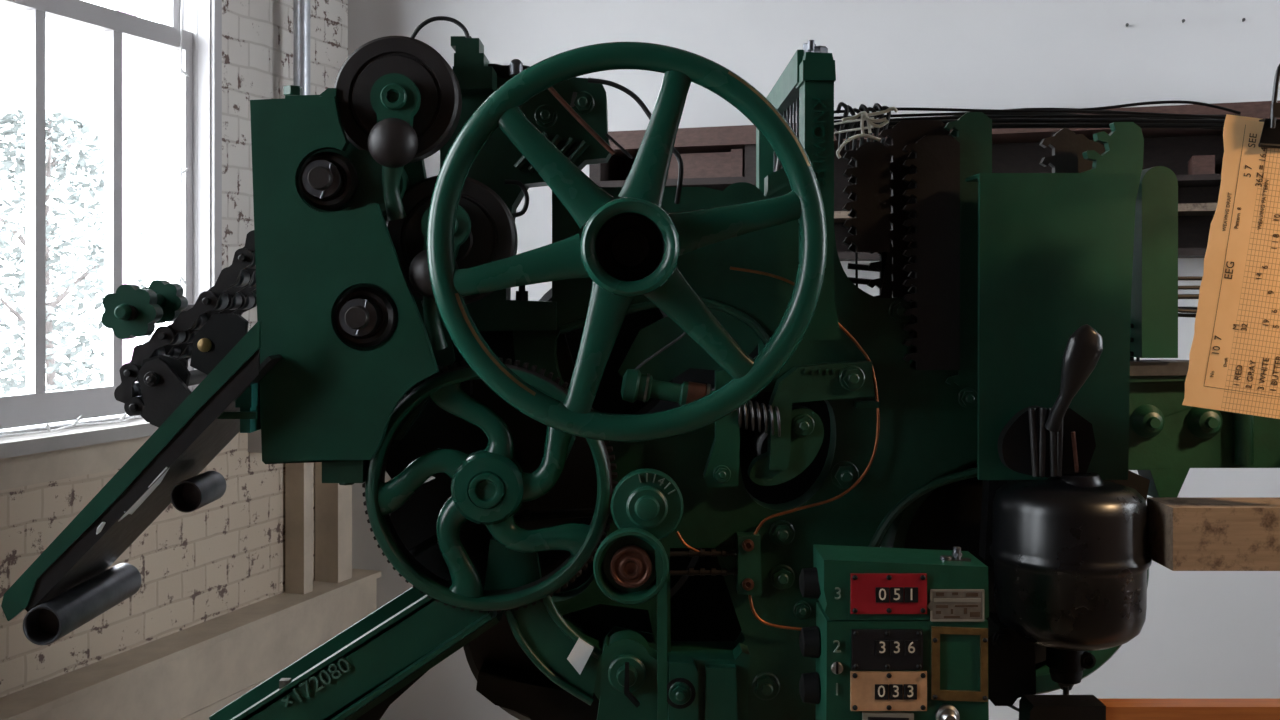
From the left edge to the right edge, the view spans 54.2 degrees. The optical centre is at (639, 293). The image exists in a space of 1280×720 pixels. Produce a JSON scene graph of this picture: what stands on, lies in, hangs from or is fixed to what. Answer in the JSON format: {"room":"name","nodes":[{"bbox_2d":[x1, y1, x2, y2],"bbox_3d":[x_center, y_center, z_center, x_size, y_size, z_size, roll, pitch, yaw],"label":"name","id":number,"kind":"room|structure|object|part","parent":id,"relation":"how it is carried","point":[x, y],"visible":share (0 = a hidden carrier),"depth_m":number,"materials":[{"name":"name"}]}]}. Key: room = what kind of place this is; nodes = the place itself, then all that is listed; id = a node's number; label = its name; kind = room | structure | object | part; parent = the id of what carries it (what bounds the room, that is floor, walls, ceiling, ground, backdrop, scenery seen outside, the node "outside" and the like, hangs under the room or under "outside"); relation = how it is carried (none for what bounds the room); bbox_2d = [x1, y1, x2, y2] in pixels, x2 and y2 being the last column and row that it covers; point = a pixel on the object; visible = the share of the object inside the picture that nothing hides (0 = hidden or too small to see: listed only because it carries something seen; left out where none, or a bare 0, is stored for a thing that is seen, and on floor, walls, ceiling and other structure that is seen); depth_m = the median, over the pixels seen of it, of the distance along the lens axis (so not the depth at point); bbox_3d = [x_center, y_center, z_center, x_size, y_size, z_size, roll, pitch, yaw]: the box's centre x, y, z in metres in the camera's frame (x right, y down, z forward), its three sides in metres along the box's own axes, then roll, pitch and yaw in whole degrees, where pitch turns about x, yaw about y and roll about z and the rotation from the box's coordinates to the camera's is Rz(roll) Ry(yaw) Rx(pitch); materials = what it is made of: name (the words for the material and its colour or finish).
{"room":"factory floor","nodes":[
{"label":"factory floor","id":0,"kind":"room"},
{"bbox_2d":[0,0,347,697],"bbox_3d":[-2.357,-0.325,0.839,0.131,3.650,8.200,0,0,20],"label":"wall","id":1,"kind":"structure","parent":0,"point":[225,555],"depth_m":3.77,"materials":[{"name":"white brick"}]},
{"bbox_2d":[0,0,230,489],"bbox_3d":[-1.460,-0.677,3.276,0.255,2.285,1.128,0,0,19],"label":"window","id":2,"kind":"structure","parent":1,"relation":"in","point":[30,459],"depth_m":3.39,"materials":[{"name":"white paint"}]},
{"bbox_2d":[0,413,141,436],"bbox_3d":[-1.440,0.320,3.122,0.076,0.031,0.505,0,0,15],"label":"string lights","id":3,"kind":"object","parent":2,"relation":"hanging from","point":[77,420],"depth_m":3.19},
{"bbox_3d":[-1.438,0.323,3.195,0.023,0.029,0.008,0,0,-33],"label":"bulb","id":4,"kind":"part","parent":3,"relation":"part of","materials":[{"name":"glass"}]},
{"bbox_3d":[-1.460,0.361,3.276,0.255,0.034,1.128,0,0,19],"label":"sill","id":5,"kind":"part","parent":2,"relation":"part of","materials":[{"name":"paint"}]},
{"bbox_3d":[-1.524,-1.214,3.298,0.040,0.988,0.864,0,0,19],"label":"sash","id":6,"kind":"part","parent":2,"relation":"part of","materials":[{"name":"white paint"}]},
{"bbox_2d":[179,0,189,284],"bbox_3d":[-1.327,-0.428,3.550,0.076,0.802,0.047,0,0,15],"label":"string lights","id":7,"kind":"object","parent":2,"relation":"hanging from","point":[181,71],"depth_m":3.63},
{"bbox_3d":[-1.422,-0.725,3.262,0.056,2.190,0.978,0,0,19],"label":"casing","id":8,"kind":"part","parent":2,"relation":"part of","materials":[{"name":"white paint"}]},
{"bbox_2d":[0,569,380,719],"bbox_3d":[-2.232,1.232,0.795,0.135,0.535,7.600,0,0,19],"label":"baseboard","id":9,"kind":"structure","parent":1,"relation":"attached to","point":[191,673],"depth_m":3.51,"materials":[{"name":"beige paint"}]},
{"bbox_2d":[285,462,312,593],"bbox_3d":[-1.104,0.647,4.050,0.070,0.635,0.050,0,0,19],"label":"wooden post","id":10,"kind":"object","parent":9,"relation":"on","point":[298,476],"visible":0.64,"depth_m":4.03,"materials":[{"name":"beige paint"}]},
{"bbox_2d":[315,462,351,582],"bbox_3d":[-1.036,0.627,4.228,0.090,0.675,0.085,0,0,19],"label":"wooden post","id":11,"kind":"object","parent":9,"relation":"on","point":[333,501],"visible":0.36,"depth_m":4.19,"materials":[{"name":"beige paint"}]},
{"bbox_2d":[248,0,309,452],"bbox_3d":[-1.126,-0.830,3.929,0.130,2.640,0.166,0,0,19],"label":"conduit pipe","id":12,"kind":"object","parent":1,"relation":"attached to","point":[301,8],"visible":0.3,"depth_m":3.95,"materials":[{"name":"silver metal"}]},
{"bbox_2d":[348,0,1279,719],"bbox_3d":[1.709,-0.325,3.590,5.700,3.650,0.300,0,0,19],"label":"wall","id":13,"kind":"structure","parent":0,"point":[1203,634],"depth_m":3.68,"materials":[{"name":"grey paint"}]},
{"bbox_2d":[589,100,1279,260],"bbox_3d":[0.843,-0.297,3.600,2.074,0.392,0.260,0,0,19],"label":"wooden shelf","id":14,"kind":"object","parent":13,"relation":"attached to","point":[1014,150],"visible":0.1,"depth_m":3.54,"materials":[{"name":"brown wood"}]},
{"bbox_2d":[668,149,744,178],"bbox_3d":[0.221,-0.387,3.804,0.233,0.082,0.170,0,0,19],"label":"wooden box","id":15,"kind":"object","parent":14,"relation":"on","point":[718,164],"visible":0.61,"depth_m":3.73,"materials":[{"name":"brown wood"}]},
{"bbox_3d":[0.883,-0.269,3.713,2.074,0.338,0.020,0,0,19],"label":"panel","id":16,"kind":"part","parent":14,"relation":"part of","materials":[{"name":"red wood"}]},
{"bbox_2d":[1188,155,1214,174],"bbox_3d":[1.506,-0.339,3.355,0.054,0.050,0.160,0,0,19],"label":"wooden box","id":17,"kind":"object","parent":14,"relation":"on","point":[1204,164],"visible":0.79,"depth_m":3.28,"materials":[{"name":"brown wood"}]},
{"bbox_3d":[0.249,1.550,-0.083,8.392,0.100,9.732,0,0,0],"label":"floor","id":18,"kind":"structure","parent":0,"visible":0},
{"bbox_2d":[1,16,1279,719],"bbox_3d":[0.124,0.572,1.939,1.730,1.856,1.182,0,0,0],"label":"power loom","id":19,"kind":"object","parent":18,"relation":"on","point":[670,482],"visible":1,"depth_m":1.55,"materials":[{"name":"green paint"}]},
{"bbox_3d":[-0.638,0.022,1.563,0.068,0.069,0.042,0,0,0],"label":"hand knob","id":20,"kind":"part","parent":19,"relation":"part of","materials":[{"name":"green paint"}]},
{"bbox_3d":[-0.579,0.124,1.535,0.071,0.091,0.010,0,0,0],"label":"wheel bearing plate","id":21,"kind":"part","parent":19,"relation":"part of","materials":[{"name":"metal"}]},
{"bbox_3d":[-0.623,0.010,1.623,0.057,0.057,0.042,0,0,0],"label":"hand knob","id":22,"kind":"part","parent":19,"relation":"part of","materials":[{"name":"green paint"}]},
{"bbox_2d":[114,230,256,421],"bbox_3d":[-0.560,0.029,1.661,0.206,0.264,0.197,0,0,0],"label":"chain","id":23,"kind":"object","parent":19,"relation":"hanging from","point":[234,290],"visible":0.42,"depth_m":1.57,"materials":[{"name":"metal"}]},
{"bbox_3d":[-0.645,0.133,1.578,0.035,0.039,0.006,0,0,0],"label":"plate","id":24,"kind":"part","parent":23,"relation":"part of","materials":[{"name":"metal"}]},
{"bbox_3d":[-0.643,0.111,1.571,0.029,0.049,0.006,0,0,0],"label":"plate","id":25,"kind":"part","parent":23,"relation":"part of","materials":[{"name":"metal"}]},
{"bbox_3d":[-0.626,0.145,1.571,0.043,0.032,0.006,0,0,0],"label":"plate","id":26,"kind":"part","parent":23,"relation":"part of","materials":[{"name":"metal"}]},
{"bbox_3d":[-0.635,0.087,1.578,0.039,0.047,0.006,0,0,0],"label":"plate","id":27,"kind":"part","parent":23,"relation":"part of","materials":[{"name":"metal"}]},
{"bbox_3d":[-0.611,0.063,1.571,0.049,0.046,0.006,0,0,0],"label":"plate","id":28,"kind":"part","parent":23,"relation":"part of","materials":[{"name":"metal"}]},
{"bbox_3d":[-0.611,0.063,1.626,0.049,0.046,0.006,0,0,0],"label":"plate","id":29,"kind":"part","parent":23,"relation":"part of","materials":[{"name":"metal"}]},
{"bbox_3d":[-0.586,0.043,1.578,0.052,0.042,0.006,0,0,0],"label":"plate","id":30,"kind":"part","parent":23,"relation":"part of","materials":[{"name":"metal"}]},
{"bbox_3d":[-0.643,0.111,1.736,0.029,0.049,0.006,0,0,0],"label":"plate","id":31,"kind":"part","parent":23,"relation":"part of","materials":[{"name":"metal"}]},
{"bbox_3d":[-0.611,0.063,1.681,0.049,0.046,0.006,0,0,0],"label":"plate","id":32,"kind":"part","parent":23,"relation":"part of","materials":[{"name":"metal"}]},
{"bbox_3d":[-0.555,0.020,1.571,0.049,0.048,0.006,0,0,0],"label":"plate","id":33,"kind":"part","parent":23,"relation":"part of","materials":[{"name":"metal"}]},
{"bbox_3d":[-0.555,0.020,1.626,0.049,0.048,0.006,0,0,0],"label":"plate","id":34,"kind":"part","parent":23,"relation":"part of","materials":[{"name":"metal"}]},
{"bbox_3d":[-0.531,-0.007,1.578,0.051,0.053,0.006,0,0,0],"label":"plate","id":35,"kind":"part","parent":23,"relation":"part of","materials":[{"name":"metal"}]},
{"bbox_3d":[-0.555,0.020,1.681,0.049,0.048,0.006,0,0,0],"label":"plate","id":36,"kind":"part","parent":23,"relation":"part of","materials":[{"name":"metal"}]},
{"bbox_3d":[-0.506,-0.034,1.571,0.040,0.047,0.006,0,0,0],"label":"plate","id":37,"kind":"part","parent":23,"relation":"part of","materials":[{"name":"metal"}]},
{"bbox_3d":[-0.531,-0.007,1.633,0.051,0.053,0.006,0,0,0],"label":"plate","id":38,"kind":"part","parent":23,"relation":"part of","materials":[{"name":"metal"}]},
{"bbox_3d":[-0.555,0.020,1.736,0.049,0.048,0.006,0,0,0],"label":"plate","id":39,"kind":"part","parent":23,"relation":"part of","materials":[{"name":"metal"}]},
{"bbox_3d":[-0.531,-0.007,1.688,0.051,0.053,0.006,0,0,0],"label":"plate","id":40,"kind":"part","parent":23,"relation":"part of","materials":[{"name":"metal"}]},
{"bbox_3d":[-0.492,-0.058,1.578,0.038,0.046,0.006,0,0,0],"label":"plate","id":41,"kind":"part","parent":23,"relation":"part of","materials":[{"name":"metal"}]},
{"bbox_3d":[-0.506,-0.034,1.626,0.040,0.047,0.006,0,0,0],"label":"plate","id":42,"kind":"part","parent":23,"relation":"part of","materials":[{"name":"metal"}]},
{"bbox_3d":[-0.475,-0.080,1.571,0.037,0.046,0.006,0,0,0],"label":"plate","id":43,"kind":"part","parent":23,"relation":"part of","materials":[{"name":"metal"}]},
{"bbox_3d":[-0.346,-0.020,1.567,0.224,0.421,0.065,0,0,0],"label":"head plate","id":44,"kind":"part","parent":19,"relation":"part of","materials":[{"name":"green paint"}]},
{"bbox_3d":[-0.300,-0.127,1.524,0.029,0.074,0.044,0,0,0],"label":"link arm","id":45,"kind":"part","parent":19,"relation":"part of","materials":[{"name":"green paint"}]},
{"bbox_3d":[-0.256,0.054,1.570,0.038,0.096,0.008,0,0,0],"label":"link rod","id":46,"kind":"part","parent":19,"relation":"part of","materials":[{"name":"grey metal"}]},
{"bbox_3d":[-0.253,0.032,1.544,0.028,0.077,0.045,0,0,0],"label":"link arm","id":47,"kind":"part","parent":19,"relation":"part of","materials":[{"name":"green paint"}]},
{"bbox_3d":[-0.180,0.303,1.590,0.259,0.086,0.032,0,0,0],"label":"bead chain","id":48,"kind":"part","parent":19,"relation":"part of","materials":[{"name":"metal"}]},
{"bbox_3d":[-0.184,0.097,1.653,0.230,0.204,0.135,0,0,0],"label":"linkage plate","id":49,"kind":"part","parent":19,"relation":"part of","materials":[{"name":"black metal"}]},
{"bbox_3d":[-0.161,0.361,1.610,0.078,0.092,0.020,0,0,0],"label":"lever plate","id":50,"kind":"part","parent":19,"relation":"part of","materials":[{"name":"green paint"}]},
{"bbox_2d":[509,59,522,76],"bbox_3d":[-0.159,-0.290,1.600,0.018,0.022,0.018,0,0,0],"label":"knob","id":51,"kind":"object","parent":19,"relation":"on","point":[515,66],"depth_m":1.59,"materials":[{"name":"grey metal"}]},
{"bbox_3d":[-0.076,-0.223,1.600,0.089,0.092,0.006,0,0,0],"label":"feeler rod","id":52,"kind":"part","parent":19,"relation":"part of","materials":[{"name":"brown metal"}]},
{"bbox_3d":[-0.027,-0.193,1.630,0.037,0.034,0.004,0,0,0],"label":"feeler rod","id":53,"kind":"part","parent":19,"relation":"part of","materials":[{"name":"metal"}]},
{"bbox_3d":[0.024,0.414,1.442,0.014,0.242,0.015,0,0,0],"label":"connecting rod","id":54,"kind":"part","parent":19,"relation":"part of","materials":[{"name":"green paint"}]},
{"bbox_2d":[667,678,695,708],"bbox_3d":[0.048,0.479,1.500,0.037,0.037,0.004,0,0,0],"label":"bolt","id":55,"kind":"object","parent":19,"relation":"in","point":[681,692],"depth_m":1.50,"materials":[{"name":"green metal"}]},
{"bbox_3d":[0.197,0.685,2.075,0.754,1.630,0.050,0,0,0],"label":"frame","id":56,"kind":"part","parent":19,"relation":"part of","materials":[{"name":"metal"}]},
{"bbox_3d":[0.106,0.172,1.625,0.046,0.156,0.030,0,0,0],"label":"stop arm","id":57,"kind":"part","parent":19,"relation":"part of","materials":[{"name":"green paint"}]},
{"bbox_3d":[0.216,0.254,2.060,0.100,1.092,0.080,0,0,0],"label":"post","id":58,"kind":"part","parent":19,"relation":"part of","materials":[{"name":"green metal"}]},
{"bbox_3d":[0.192,0.200,1.647,0.097,0.102,0.035,0,0,0],"label":"rocker arm","id":59,"kind":"part","parent":19,"relation":"part of","materials":[{"name":"green paint"}]},
{"bbox_3d":[0.214,0.454,1.440,0.060,0.036,0.036,0,0,0],"label":"knob","id":60,"kind":"part","parent":19,"relation":"part of","materials":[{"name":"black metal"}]},
{"bbox_3d":[0.214,0.401,1.440,0.060,0.036,0.036,0,0,0],"label":"knob","id":61,"kind":"part","parent":19,"relation":"part of","materials":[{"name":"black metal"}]},
{"bbox_3d":[0.214,0.333,1.440,0.060,0.036,0.036,0,0,0],"label":"knob","id":62,"kind":"part","parent":19,"relation":"part of","materials":[{"name":"black metal"}]},
{"bbox_3d":[0.227,-0.123,1.596,0.052,0.362,0.068,0,0,0],"label":"post","id":63,"kind":"part","parent":19,"relation":"part of","materials":[{"name":"green metal"}]},
{"bbox_3d":[0.236,0.158,1.640,0.135,0.140,0.040,0,0,0],"label":"bracket arm","id":64,"kind":"part","parent":19,"relation":"part of","materials":[{"name":"green paint"}]},
{"bbox_2d":[836,106,897,158],"bbox_3d":[0.298,-0.211,1.638,0.082,0.069,0.010,0,0,0],"label":"cord","id":65,"kind":"object","parent":19,"relation":"attached to","point":[864,115],"visible":1,"depth_m":1.64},
{"bbox_3d":[0.273,0.392,1.378,0.078,0.044,0.008,0,0,0],"label":"dial plate","id":66,"kind":"part","parent":19,"relation":"part of","materials":[{"name":"black metal"}]},
{"bbox_3d":[0.274,0.482,1.379,0.056,0.041,0.006,0,0,0],"label":"plate","id":67,"kind":"part","parent":19,"relation":"part of","materials":[{"name":"metal"}]},
{"bbox_3d":[0.274,0.438,1.378,0.084,0.043,0.008,0,0,0],"label":"dial plate","id":68,"kind":"part","parent":19,"relation":"part of","materials":[{"name":"beige metal"}]},
{"bbox_3d":[0.274,0.331,1.378,0.084,0.044,0.008,0,0,0],"label":"dial plate","id":69,"kind":"part","parent":19,"relation":"part of","materials":[{"name":"red metal"}]},
{"bbox_3d":[0.325,0.661,1.685,1.102,1.678,0.050,0,0,0],"label":"frame","id":70,"kind":"part","parent":19,"relation":"part of","materials":[{"name":"green paint"}]},
{"bbox_3d":[0.348,0.343,1.379,0.063,0.035,0.004,0,0,0],"label":"name plate","id":71,"kind":"part","parent":19,"relation":"part of","materials":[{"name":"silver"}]},
{"bbox_3d":[0.352,0.408,1.378,0.062,0.083,0.007,0,0,0],"label":"brass frame","id":72,"kind":"part","parent":19,"relation":"part of","materials":[{"name":"gold metal"}]},
{"bbox_3d":[0.489,0.178,1.505,0.043,0.082,0.009,0,0,0],"label":"handle spring rod","id":73,"kind":"part","parent":19,"relation":"part of","materials":[{"name":"metal"}]},
{"bbox_3d":[0.518,0.040,1.585,0.196,0.381,0.070,0,0,0],"label":"guard plate","id":74,"kind":"part","parent":19,"relation":"part of","materials":[{"name":"green paint"}]},
{"bbox_2d":[990,472,1151,694],"bbox_3d":[0.525,0.366,1.530,0.187,0.292,0.187,0,0,0],"label":"pot","id":75,"kind":"object","parent":19,"relation":"on","point":[1071,552],"depth_m":1.47,"materials":[{"name":"black metal"}]},
{"bbox_3d":[0.509,0.100,1.478,0.068,0.129,0.034,0,0,38],"label":"shipper handle","id":76,"kind":"part","parent":19,"relation":"part of","materials":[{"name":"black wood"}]},
{"bbox_3d":[0.606,-0.170,1.607,0.078,0.100,0.015,0,0,0],"label":"hooked plate","id":77,"kind":"part","parent":19,"relation":"part of","materials":[{"name":"green paint"}]},
{"bbox_3d":[0.811,0.032,1.760,0.293,0.018,0.005,0,0,0],"label":"tie rod","id":78,"kind":"part","parent":19,"relation":"part of","materials":[{"name":"metal"}]},
{"bbox_3d":[0.816,0.023,1.770,0.295,0.014,0.008,0,0,0],"label":"tie rod","id":79,"kind":"part","parent":19,"relation":"part of","materials":[{"name":"metal"}]},
{"bbox_3d":[0.806,0.026,1.750,0.292,0.021,0.005,0,0,0],"label":"tie rod","id":80,"kind":"part","parent":19,"relation":"part of","materials":[{"name":"metal"}]},
{"bbox_3d":[0.802,0.004,1.740,0.290,0.008,0.007,0,0,0],"label":"tie rod","id":81,"kind":"part","parent":19,"relation":"part of","materials":[{"name":"metal"}]},
{"bbox_3d":[0.797,-0.009,1.730,0.288,0.007,0.005,0,0,0],"label":"tie rod","id":82,"kind":"part","parent":19,"relation":"part of","materials":[{"name":"metal"}]},
{"bbox_3d":[0.720,0.511,1.445,0.391,0.078,0.030,0,0,0],"label":"wooden rail","id":83,"kind":"part","parent":19,"relation":"part of","materials":[{"name":"orange wood"}]},
{"bbox_3d":[0.793,-0.021,1.720,0.286,0.007,0.005,0,0,0],"label":"tie rod","id":84,"kind":"part","parent":19,"relation":"part of","materials":[{"name":"metal"}]},
{"bbox_2d":[1258,64,1279,148],"bbox_3d":[0.719,-0.209,1.396,0.060,0.100,0.039,0,0,0],"label":"binder clip","id":85,"kind":"object","parent":19,"relation":"hanging from","point":[1270,135],"visible":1,"depth_m":1.38,"materials":[{"name":"black metal"}]},
{"bbox_2d":[1182,114,1279,418],"bbox_3d":[0.744,-0.022,1.400,0.264,0.357,0.019,0,0,1],"label":"sheet","id":86,"kind":"object","parent":85,"relation":"hanging from","point":[1234,356],"visible":1,"depth_m":1.40,"materials":[{"name":"paper"}]},
{"bbox_3d":[0.721,-0.219,1.379,0.051,0.079,0.006,0,0,0],"label":"wire handle","id":87,"kind":"part","parent":85,"relation":"part of","materials":[{"name":"silver metal"}]},
{"label":"outside","id":88,"kind":"structure","parent":0,"visible":0},
{"bbox_3d":[-8.149,1.900,5.860,18.827,0.100,21.507,0,0,0],"label":"ground","id":89,"kind":"structure","parent":88,"visible":0},
{"bbox_2d":[0,106,153,394],"bbox_3d":[-3.634,0.355,7.599,1.270,2.995,1.298,0,0,0],"label":"tree","id":90,"kind":"object","parent":89,"relation":"on","point":[59,152],"visible":0.52,"depth_m":7.50,"materials":[{"name":"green plant"}]},
{"bbox_2d":[117,0,136,365],"bbox_3d":[-2.668,-0.490,6.500,0.130,4.680,0.130,0,0,0],"label":"pole","id":91,"kind":"object","parent":89,"relation":"on","point":[129,49],"visible":0.3,"depth_m":6.46,"materials":[{"name":"paint"}]}
]}

